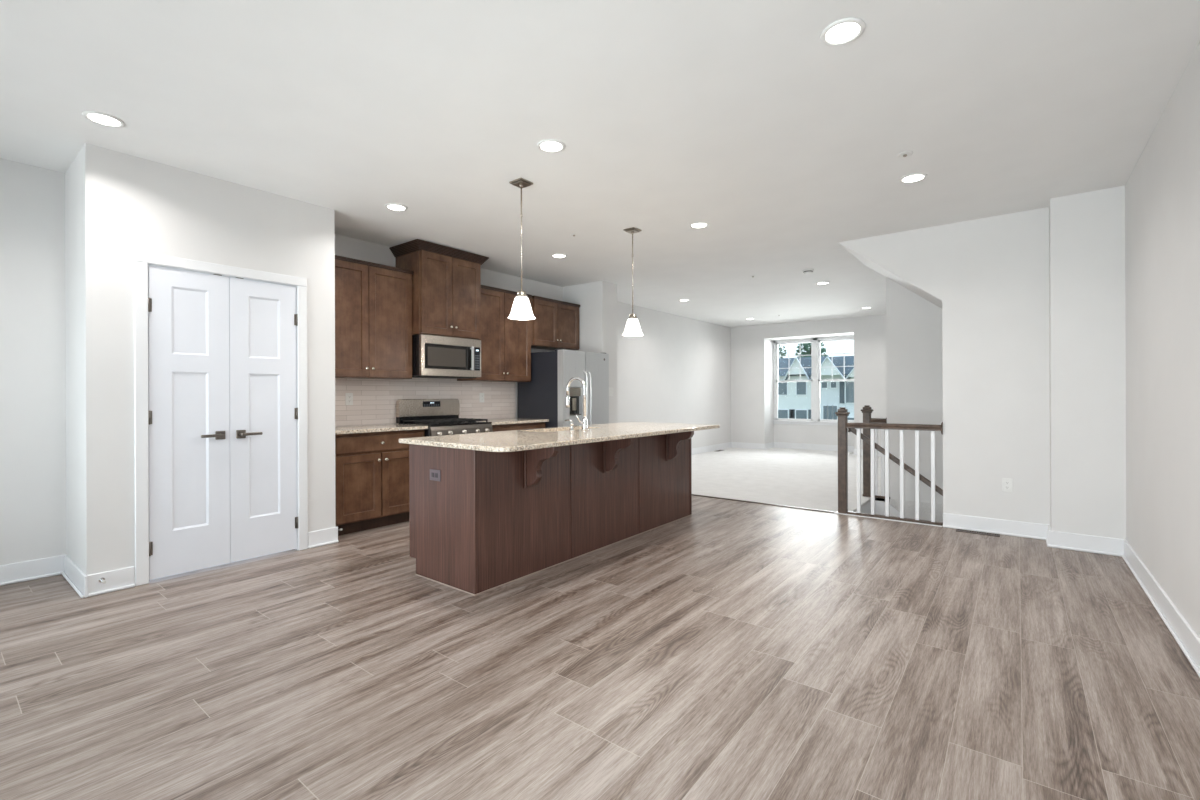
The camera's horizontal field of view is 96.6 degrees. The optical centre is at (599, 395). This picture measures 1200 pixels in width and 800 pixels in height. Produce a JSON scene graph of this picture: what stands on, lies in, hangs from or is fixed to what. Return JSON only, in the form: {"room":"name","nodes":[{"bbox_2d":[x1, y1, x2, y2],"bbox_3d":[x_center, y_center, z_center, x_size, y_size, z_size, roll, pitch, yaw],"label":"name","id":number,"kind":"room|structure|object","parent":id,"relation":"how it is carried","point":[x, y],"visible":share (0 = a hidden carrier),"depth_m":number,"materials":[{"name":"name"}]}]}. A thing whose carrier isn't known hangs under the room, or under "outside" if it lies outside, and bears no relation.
{"room":"open-plan kitchen","nodes":[
{"label":"open-plan kitchen","id":0,"kind":"room"},
{"bbox_2d":[0,158,65,564],"bbox_3d":[-4.310,-0.150,2.962,0.160,2.740,2.005,0,0,38],"label":"wall","id":1,"kind":"structure","parent":0,"point":[32,198],"depth_m":3.54,"materials":[{"name":"paint"}]},
{"bbox_2d":[65,143,335,575],"bbox_3d":[-2.986,-0.155,4.085,0.866,2.740,1.496,0,0,38],"label":"wall","id":2,"kind":"structure","parent":0,"point":[118,204],"depth_m":3.45,"materials":[{"name":"paint"}]},
{"bbox_2d":[99,578,105,583],"bbox_3d":[-3.021,1.130,3.250,0.072,0.028,0.028,0,0,38],"label":"door stop","id":3,"kind":"object","parent":2,"relation":"attached to","point":[102,580],"visible":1,"depth_m":3.25,"materials":[{"name":"silver metal"}]},
{"bbox_2d":[0,527,338,597],"bbox_3d":[-3.468,1.153,3.310,0.734,0.128,3.345,0,0,38],"label":"baseboard","id":4,"kind":"structure","parent":2,"relation":"attached to","point":[85,586],"depth_m":3.46,"materials":[{"name":"paint"}]},
{"bbox_2d":[134,251,307,585],"bbox_3d":[-2.681,0.147,3.846,0.128,2.135,1.047,0,0,38],"label":"trim","id":5,"kind":"structure","parent":2,"relation":"attached to","point":[142,260],"depth_m":3.45,"materials":[{"name":"paint"}]},
{"bbox_2d":[148,265,297,579],"bbox_3d":[-2.638,0.174,3.812,0.086,2.048,0.914,0,0,38],"label":"door","id":6,"kind":"structure","parent":2,"relation":"in","point":[223,410],"depth_m":3.77,"materials":[{"name":"paint"}]},
{"bbox_2d":[335,234,562,426],"bbox_3d":[-1.693,-0.159,6.267,0.219,2.740,3.534,0,0,38],"label":"wall","id":7,"kind":"structure","parent":0,"point":[374,400],"depth_m":5.72,"materials":[{"name":"tile"}]},
{"bbox_2d":[345,393,352,404],"bbox_3d":[-2.416,0.037,5.154,0.009,0.116,0.072,0,0,38],"label":"wall outlet","id":8,"kind":"object","parent":7,"relation":"attached to","point":[349,396],"visible":1,"depth_m":5.15,"materials":[{"name":"white plastic"}]},
{"bbox_2d":[335,255,413,378],"bbox_3d":[-2.272,-0.702,5.077,0.352,1.079,0.925,0,0,38],"label":"upper cabinet","id":9,"kind":"object","parent":7,"relation":"attached to","point":[373,301],"visible":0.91,"depth_m":5.01,"materials":[{"name":"brown wood"}]},
{"bbox_2d":[389,239,488,339],"bbox_3d":[-1.694,-1.065,5.701,0.496,0.908,0.896,0,0,38],"label":"upper cabinet","id":10,"kind":"object","parent":7,"relation":"attached to","point":[446,281],"visible":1,"depth_m":5.50,"materials":[{"name":"brown wood"}]},
{"bbox_2d":[412,334,480,378],"bbox_3d":[-1.693,-0.395,5.703,0.475,0.421,0.752,0,0,38],"label":"microwave oven","id":11,"kind":"object","parent":10,"relation":"attached to","point":[433,356],"visible":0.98,"depth_m":5.52,"materials":[{"name":"silver metal"}]},
{"bbox_2d":[479,393,483,401],"bbox_3d":[-1.419,0.030,6.431,0.009,0.116,0.072,0,0,38],"label":"wall outlet","id":12,"kind":"object","parent":7,"relation":"attached to","point":[481,395],"visible":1,"depth_m":6.42,"materials":[{"name":"white plastic"}]},
{"bbox_2d":[457,285,531,381],"bbox_3d":[-1.241,-0.705,6.397,0.352,1.079,0.884,0,0,38],"label":"upper cabinet","id":13,"kind":"object","parent":7,"relation":"attached to","point":[505,342],"visible":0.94,"depth_m":6.28,"materials":[{"name":"brown wood"}]},
{"bbox_2d":[531,295,579,349],"bbox_3d":[-0.683,-0.935,7.114,0.352,0.622,0.932,0,0,38],"label":"upper cabinet","id":14,"kind":"object","parent":7,"relation":"attached to","point":[555,325],"visible":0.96,"depth_m":7.00,"materials":[{"name":"brown wood"}]},
{"bbox_2d":[563,281,617,422],"bbox_3d":[-0.225,-0.164,7.575,0.924,2.740,0.335,0,0,38],"label":"wall","id":15,"kind":"structure","parent":0,"point":[597,301],"depth_m":7.31,"materials":[{"name":"paint"}]},
{"bbox_2d":[609,388,612,395],"bbox_3d":[0.146,-0.045,7.289,0.011,0.116,0.116,0,0,38],"label":"light switch","id":16,"kind":"object","parent":15,"relation":"attached to","point":[610,389],"visible":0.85,"depth_m":7.29,"materials":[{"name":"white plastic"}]},
{"bbox_2d":[0,447,1199,799],"bbox_3d":[1.534,1.258,5.656,6.050,0.124,13.440,0,0,38],"label":"floor","id":17,"kind":"structure","parent":0,"point":[726,649],"depth_m":2.32,"materials":[{"name":"brown wood"}]},
{"bbox_2d":[335,429,423,535],"bbox_3d":[-2.180,0.771,4.992,0.592,0.883,0.909,0,0,38],"label":"base cabinet","id":18,"kind":"object","parent":17,"relation":"on","point":[372,468],"visible":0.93,"depth_m":4.76,"materials":[{"name":"brown wood"}]},
{"bbox_2d":[335,424,427,434],"bbox_3d":[-2.174,0.314,4.986,0.595,0.030,0.914,0,0,38],"label":"countertop","id":19,"kind":"structure","parent":18,"relation":"on","point":[387,427],"depth_m":4.92,"materials":[{"name":"stone"}]},
{"bbox_2d":[395,399,492,436],"bbox_3d":[-1.613,0.626,5.620,0.686,1.170,0.762,0,0,38],"label":"gas range","id":20,"kind":"object","parent":17,"relation":"on","point":[441,416],"visible":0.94,"depth_m":5.60,"materials":[{"name":"silver metal"}]},
{"bbox_2d":[399,421,491,426],"bbox_3d":[-1.619,0.297,5.624,0.565,0.017,0.762,0,0,38],"label":"cooktop","id":21,"kind":"object","parent":20,"relation":"in","point":[423,423],"depth_m":5.44,"materials":[{"name":"black metal"}]},
{"bbox_2d":[492,422,544,431],"bbox_3d":[-1.141,0.768,6.324,0.592,0.883,0.909,0,0,38],"label":"base cabinet","id":22,"kind":"object","parent":17,"relation":"on","point":[505,427],"visible":0.02,"depth_m":6.15,"materials":[{"name":"brown wood"}]},
{"bbox_2d":[483,418,548,424],"bbox_3d":[-1.134,0.310,6.317,0.595,0.030,0.915,0,0,38],"label":"countertop","id":23,"kind":"structure","parent":22,"relation":"on","point":[509,420],"depth_m":6.22,"materials":[{"name":"stone"}]},
{"bbox_2d":[409,431,693,594],"bbox_3d":[-0.093,0.764,4.436,0.959,0.883,2.732,0,0,38],"label":"kitchen island","id":24,"kind":"object","parent":17,"relation":"on","point":[492,520],"visible":0.88,"depth_m":3.64,"materials":[{"name":"brown wood"}]},
{"bbox_2d":[430,469,440,480],"bbox_3d":[-1.073,0.520,3.474,0.116,0.072,0.009,0,0,38],"label":"wall outlet","id":25,"kind":"object","parent":24,"relation":"attached to","point":[435,475],"visible":1,"depth_m":3.47,"materials":[{"name":"grey plastic"}]},
{"bbox_2d":[399,422,719,451],"bbox_3d":[-0.092,0.307,4.425,1.057,0.030,2.820,0,0,38],"label":"island countertop","id":26,"kind":"structure","parent":24,"relation":"on","point":[526,439],"depth_m":3.80,"materials":[{"name":"stone"}]},
{"bbox_2d":[564,419,574,430],"bbox_3d":[-0.251,0.244,4.377,0.098,0.096,0.044,0,0,38],"label":"soap dispenser","id":27,"kind":"object","parent":26,"relation":"on","point":[571,423],"visible":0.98,"depth_m":4.35,"materials":[{"name":"silver metal"}]},
{"bbox_2d":[566,377,587,429],"bbox_3d":[-0.193,0.068,4.534,0.132,0.448,0.230,0,0,-26],"label":"faucet","id":28,"kind":"object","parent":26,"relation":"on","point":[583,422],"visible":1,"depth_m":4.48,"materials":[{"name":"silver metal"}]},
{"bbox_2d":[517,349,608,427],"bbox_3d":[-0.447,0.325,6.945,0.865,1.764,0.900,0,0,38],"label":"refrigerator","id":29,"kind":"object","parent":17,"relation":"on","point":[544,396],"visible":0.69,"depth_m":6.62,"materials":[{"name":"silver metal"}]},
{"bbox_2d":[692,494,834,512],"bbox_3d":[0.949,1.198,6.564,3.690,0.009,0.040,0,0,38],"label":"trim","id":30,"kind":"structure","parent":17,"relation":"on","point":[692,494],"depth_m":5.86,"materials":[{"name":"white wood"}]},
{"bbox_2d":[861,405,889,500],"bbox_3d":[3.224,0.672,6.245,0.306,1.105,0.117,0,0,38],"label":"stair railing","id":31,"kind":"object","parent":17,"relation":"on","point":[866,410],"visible":0.79,"depth_m":6.25,"materials":[{"name":"brown wood"}]},
{"bbox_2d":[851,498,906,517],"bbox_3d":[3.594,2.036,5.268,2.010,1.692,0.990,0,0,38],"label":"staircase","id":32,"kind":"structure","parent":17,"relation":"attached to","point":[866,505],"depth_m":6.10,"materials":[{"name":"carpet"}]},
{"bbox_2d":[835,407,942,526],"bbox_3d":[2.760,0.658,5.157,0.930,1.074,0.117,0,0,38],"label":"stair railing","id":33,"kind":"object","parent":17,"relation":"on","point":[843,424],"visible":0.98,"depth_m":5.15,"materials":[{"name":"paint"}]},
{"bbox_2d":[956,529,999,536],"bbox_3d":[3.270,1.192,4.630,0.310,0.005,0.090,0,0,38],"label":"floor vent","id":34,"kind":"object","parent":17,"relation":"in","point":[957,530],"visible":1,"depth_m":4.63,"materials":[{"name":"brown metal"}]},
{"bbox_2d":[0,0,1199,327],"bbox_3d":[1.362,-1.599,5.447,6.050,0.120,12.910,0,0,38],"label":"ceiling","id":35,"kind":"structure","parent":0,"point":[736,117],"depth_m":2.94,"materials":[{"name":"paint"}]},
{"bbox_2d":[82,111,124,127],"bbox_3d":[-2.740,-1.521,2.953,0.176,0.008,0.176,0,0,38],"label":"recessed light","id":36,"kind":"object","parent":35,"relation":"in","point":[101,118],"visible":1,"depth_m":2.95,"materials":[{"name":"white plastic"}]},
{"bbox_2d":[385,203,407,210],"bbox_3d":[-1.655,-1.525,4.346,0.176,0.008,0.176,0,0,38],"label":"recessed light","id":37,"kind":"object","parent":35,"relation":"in","point":[391,206],"visible":1,"depth_m":4.34,"materials":[{"name":"white plastic"}]},
{"bbox_2d":[508,178,535,319],"bbox_3d":[-0.565,-1.044,3.847,0.200,0.978,0.200,0,0,38],"label":"pendant lamp","id":38,"kind":"object","parent":35,"relation":"hanging from","point":[521,308],"visible":1,"depth_m":3.81,"materials":[{"name":"white glass"}]},
{"bbox_2d":[537,139,565,152],"bbox_3d":[-0.300,-1.529,3.288,0.176,0.008,0.176,0,0,38],"label":"recessed light","id":39,"kind":"object","parent":35,"relation":"in","point":[547,145],"visible":1,"depth_m":3.28,"materials":[{"name":"white plastic"}]},
{"bbox_2d":[551,253,566,257],"bbox_3d":[-0.450,-1.529,5.873,0.176,0.008,0.176,0,0,38],"label":"recessed light","id":40,"kind":"object","parent":35,"relation":"in","point":[558,255],"visible":1,"depth_m":5.85,"materials":[{"name":"white plastic"}]},
{"bbox_2d":[623,227,642,335],"bbox_3d":[0.303,-1.046,4.959,0.200,0.978,0.200,0,0,38],"label":"pendant lamp","id":41,"kind":"object","parent":35,"relation":"hanging from","point":[632,328],"visible":1,"depth_m":4.92,"materials":[{"name":"white glass"}]},
{"bbox_2d":[689,222,708,228],"bbox_3d":[0.895,-1.533,4.829,0.176,0.008,0.176,0,0,38],"label":"recessed light","id":42,"kind":"object","parent":35,"relation":"in","point":[697,225],"visible":1,"depth_m":4.82,"materials":[{"name":"white plastic"}]},
{"bbox_2d":[802,269,813,273],"bbox_3d":[2.566,-1.520,6.592,0.136,0.046,0.136,0,0,38],"label":"smoke detector","id":43,"kind":"object","parent":35,"relation":"attached to","point":[805,271],"visible":1,"depth_m":6.55,"materials":[{"name":"white plastic"}]},
{"bbox_2d":[816,282,829,284],"bbox_3d":[3.066,-1.540,7.359,0.176,0.008,0.176,0,0,38],"label":"recessed light","id":44,"kind":"object","parent":35,"relation":"in","point":[818,283],"visible":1,"depth_m":7.37,"materials":[{"name":"white"}]},
{"bbox_2d":[820,17,865,46],"bbox_3d":[1.027,-1.534,2.264,0.176,0.008,0.176,0,0,38],"label":"recessed light","id":45,"kind":"object","parent":35,"relation":"in","point":[844,31],"visible":1,"depth_m":2.25,"materials":[{"name":"white plastic"}]},
{"bbox_2d":[897,151,912,157],"bbox_3d":[1.950,-1.533,3.417,0.090,0.016,0.090,0,0,38],"label":"sprinkler cover","id":46,"kind":"object","parent":35,"relation":"attached to","point":[905,153],"visible":1,"depth_m":3.41,"materials":[{"name":"white plastic"}]},
{"bbox_2d":[899,173,926,182],"bbox_3d":[2.221,-1.538,3.793,0.176,0.008,0.176,0,0,38],"label":"recessed light","id":47,"kind":"object","parent":35,"relation":"in","point":[915,177],"visible":1,"depth_m":3.79,"materials":[{"name":"white plastic"}]},
{"bbox_2d":[617,301,730,448],"bbox_3d":[1.290,-0.169,10.151,0.140,2.740,5.590,0,0,38],"label":"wall","id":48,"kind":"structure","parent":0,"point":[678,370],"depth_m":10.24,"materials":[{"name":"paint"}]},
{"bbox_2d":[691,442,730,454],"bbox_3d":[1.323,1.137,10.052,0.028,0.128,5.470,0,0,38],"label":"baseboard","id":49,"kind":"structure","parent":48,"relation":"attached to","point":[704,449],"depth_m":11.37,"materials":[{"name":"paint"}]},
{"bbox_2d":[731,314,886,448],"bbox_3d":[5.302,-0.182,10.488,6.050,2.740,0.120,0,0,38],"label":"wall","id":50,"kind":"structure","parent":0,"point":[748,343],"depth_m":11.50,"materials":[{"name":"paint"}]},
{"bbox_2d":[731,442,880,456],"bbox_3d":[5.443,1.123,10.636,5.776,0.128,0.578,0,0,38],"label":"baseboard","id":51,"kind":"structure","parent":50,"relation":"attached to","point":[733,444],"depth_m":11.79,"materials":[{"name":"paint"}]},
{"bbox_2d":[766,333,853,445],"bbox_3d":[4.575,-0.087,11.494,2.060,2.555,0.570,0,0,38],"label":"wall","id":52,"kind":"structure","parent":0,"point":[787,433],"depth_m":11.87,"materials":[{"name":"paint"}]},
{"bbox_2d":[773,335,853,425],"bbox_3d":[4.677,-0.298,11.626,1.816,1.886,0.135,0,0,38],"label":"window","id":53,"kind":"structure","parent":52,"relation":"in","point":[816,354],"depth_m":11.63,"materials":[{"name":"plastic"}]},
{"bbox_2d":[778,344,810,379],"bbox_3d":[4.343,-0.742,11.938,0.737,0.820,0.005,0,0,38],"label":"grille","id":54,"kind":"object","parent":53,"relation":"attached to","point":[800,355],"depth_m":11.86,"materials":[{"name":"plastic"}]},
{"bbox_2d":[820,340,853,378],"bbox_3d":[5.065,-0.744,11.374,0.723,0.820,0.005,0,0,38],"label":"grille","id":55,"kind":"object","parent":53,"relation":"attached to","point":[844,353],"depth_m":11.44,"materials":[{"name":"plastic"}]},
{"bbox_2d":[843,246,941,308],"bbox_3d":[3.635,-0.747,5.305,2.055,1.600,1.120,0,0,38],"label":"ceiling","id":56,"kind":"structure","parent":0,"point":[864,261],"depth_m":5.58,"materials":[{"name":"paint"}]},
{"bbox_2d":[848,428,942,495],"bbox_3d":[3.158,0.897,4.936,1.602,1.209,0.048,0,0,38],"label":"handrail","id":57,"kind":"object","parent":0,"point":[896,460],"visible":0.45,"depth_m":5.15,"materials":[{"name":"brown wood"}]},
{"bbox_2d":[886,277,942,521],"bbox_3d":[3.959,1.222,5.691,2.030,5.540,0.120,0,0,38],"label":"wall","id":58,"kind":"structure","parent":0,"point":[914,352],"depth_m":5.97,"materials":[{"name":"paint"}]},
{"bbox_2d":[838,207,1049,524],"bbox_3d":[3.260,1.225,4.816,2.055,5.540,0.120,0,0,38],"label":"wall","id":59,"kind":"structure","parent":0,"point":[989,275],"depth_m":4.64,"materials":[{"name":"paint"}]},
{"bbox_2d":[943,513,1050,543],"bbox_3d":[3.333,1.130,4.530,0.743,0.128,0.242,0,0,38],"label":"baseboard","id":60,"kind":"structure","parent":59,"relation":"attached to","point":[955,521],"depth_m":4.60,"materials":[{"name":"paint"}]},
{"bbox_2d":[1002,478,1012,491],"bbox_3d":[3.476,0.768,4.564,0.072,0.116,0.009,0,0,38],"label":"wall outlet","id":61,"kind":"object","parent":59,"relation":"attached to","point":[1006,482],"visible":1,"depth_m":4.56,"materials":[{"name":"white plastic"}]},
{"bbox_2d":[1049,186,1125,538],"bbox_3d":[3.825,-0.177,4.218,0.422,2.740,0.362,0,0,38],"label":"wall pillar","id":62,"kind":"structure","parent":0,"point":[1087,335],"depth_m":4.07,"materials":[{"name":"paint"}]},
{"bbox_2d":[1047,530,1125,556],"bbox_3d":[3.698,1.129,4.073,0.450,0.128,0.028,0,0,38],"label":"baseboard","id":63,"kind":"structure","parent":62,"relation":"attached to","point":[1055,539],"depth_m":4.07,"materials":[{"name":"paint"}]},
{"bbox_2d":[1125,41,1199,637],"bbox_3d":[3.671,1.223,3.575,0.120,5.540,12.790,0,0,38],"label":"wall","id":64,"kind":"structure","parent":0,"point":[1162,190],"depth_m":2.85,"materials":[{"name":"paint"}]},
{"bbox_2d":[1122,540,1199,677],"bbox_3d":[1.808,1.135,1.309,0.028,0.128,6.684,0,0,38],"label":"baseboard","id":65,"kind":"structure","parent":64,"relation":"attached to","point":[1180,629],"depth_m":2.80,"materials":[{"name":"paint"}]},
{"label":"outside","id":66,"kind":"structure","parent":0,"visible":0},
{"bbox_3d":[19.518,4.441,41.229,70.000,0.200,61.000,0,0,38],"label":"ground","id":67,"kind":"structure","parent":66,"visible":0},
{"bbox_2d":[778,345,786,357],"bbox_3d":[16.930,-1.151,55.220,4.492,11.011,4.638,0,0,38],"label":"tree","id":68,"kind":"object","parent":67,"relation":"on","point":[780,349],"visible":0.02,"depth_m":54.62,"materials":[{"name":"green plant"}]},
{"bbox_2d":[778,356,828,418],"bbox_3d":[14.040,0.584,47.432,11.750,7.550,9.550,0,0,38],"label":"townhouse","id":69,"kind":"structure","parent":67,"relation":"on","point":[794,398],"depth_m":41.49,"materials":[{"name":"beige"}]},
{"bbox_2d":[790,409,794,418],"bbox_3d":[14.976,1.906,41.565,0.320,1.600,0.049,0,0,38],"label":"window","id":70,"kind":"structure","parent":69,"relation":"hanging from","point":[792,411],"depth_m":41.54,"materials":[{"name":"black glass"}]},
{"bbox_2d":[795,342,827,356],"bbox_3d":[21.187,-1.003,53.786,3.314,10.688,3.439,0,0,38],"label":"tree","id":71,"kind":"object","parent":67,"relation":"on","point":[805,348],"visible":0.13,"depth_m":53.15,"materials":[{"name":"green plant"}]},
{"bbox_2d":[810,356,853,419],"bbox_3d":[24.005,0.441,39.397,13.650,7.770,9.950,0,0,38],"label":"townhouse","id":72,"kind":"structure","parent":67,"relation":"on","point":[834,395],"depth_m":39.57,"materials":[{"name":"grey"}]},
{"bbox_2d":[839,381,843,402],"bbox_3d":[17.807,-0.203,39.350,0.320,1.600,0.049,0,0,38],"label":"shutter","id":73,"kind":"object","parent":72,"relation":"hanging from","point":[841,383],"depth_m":39.34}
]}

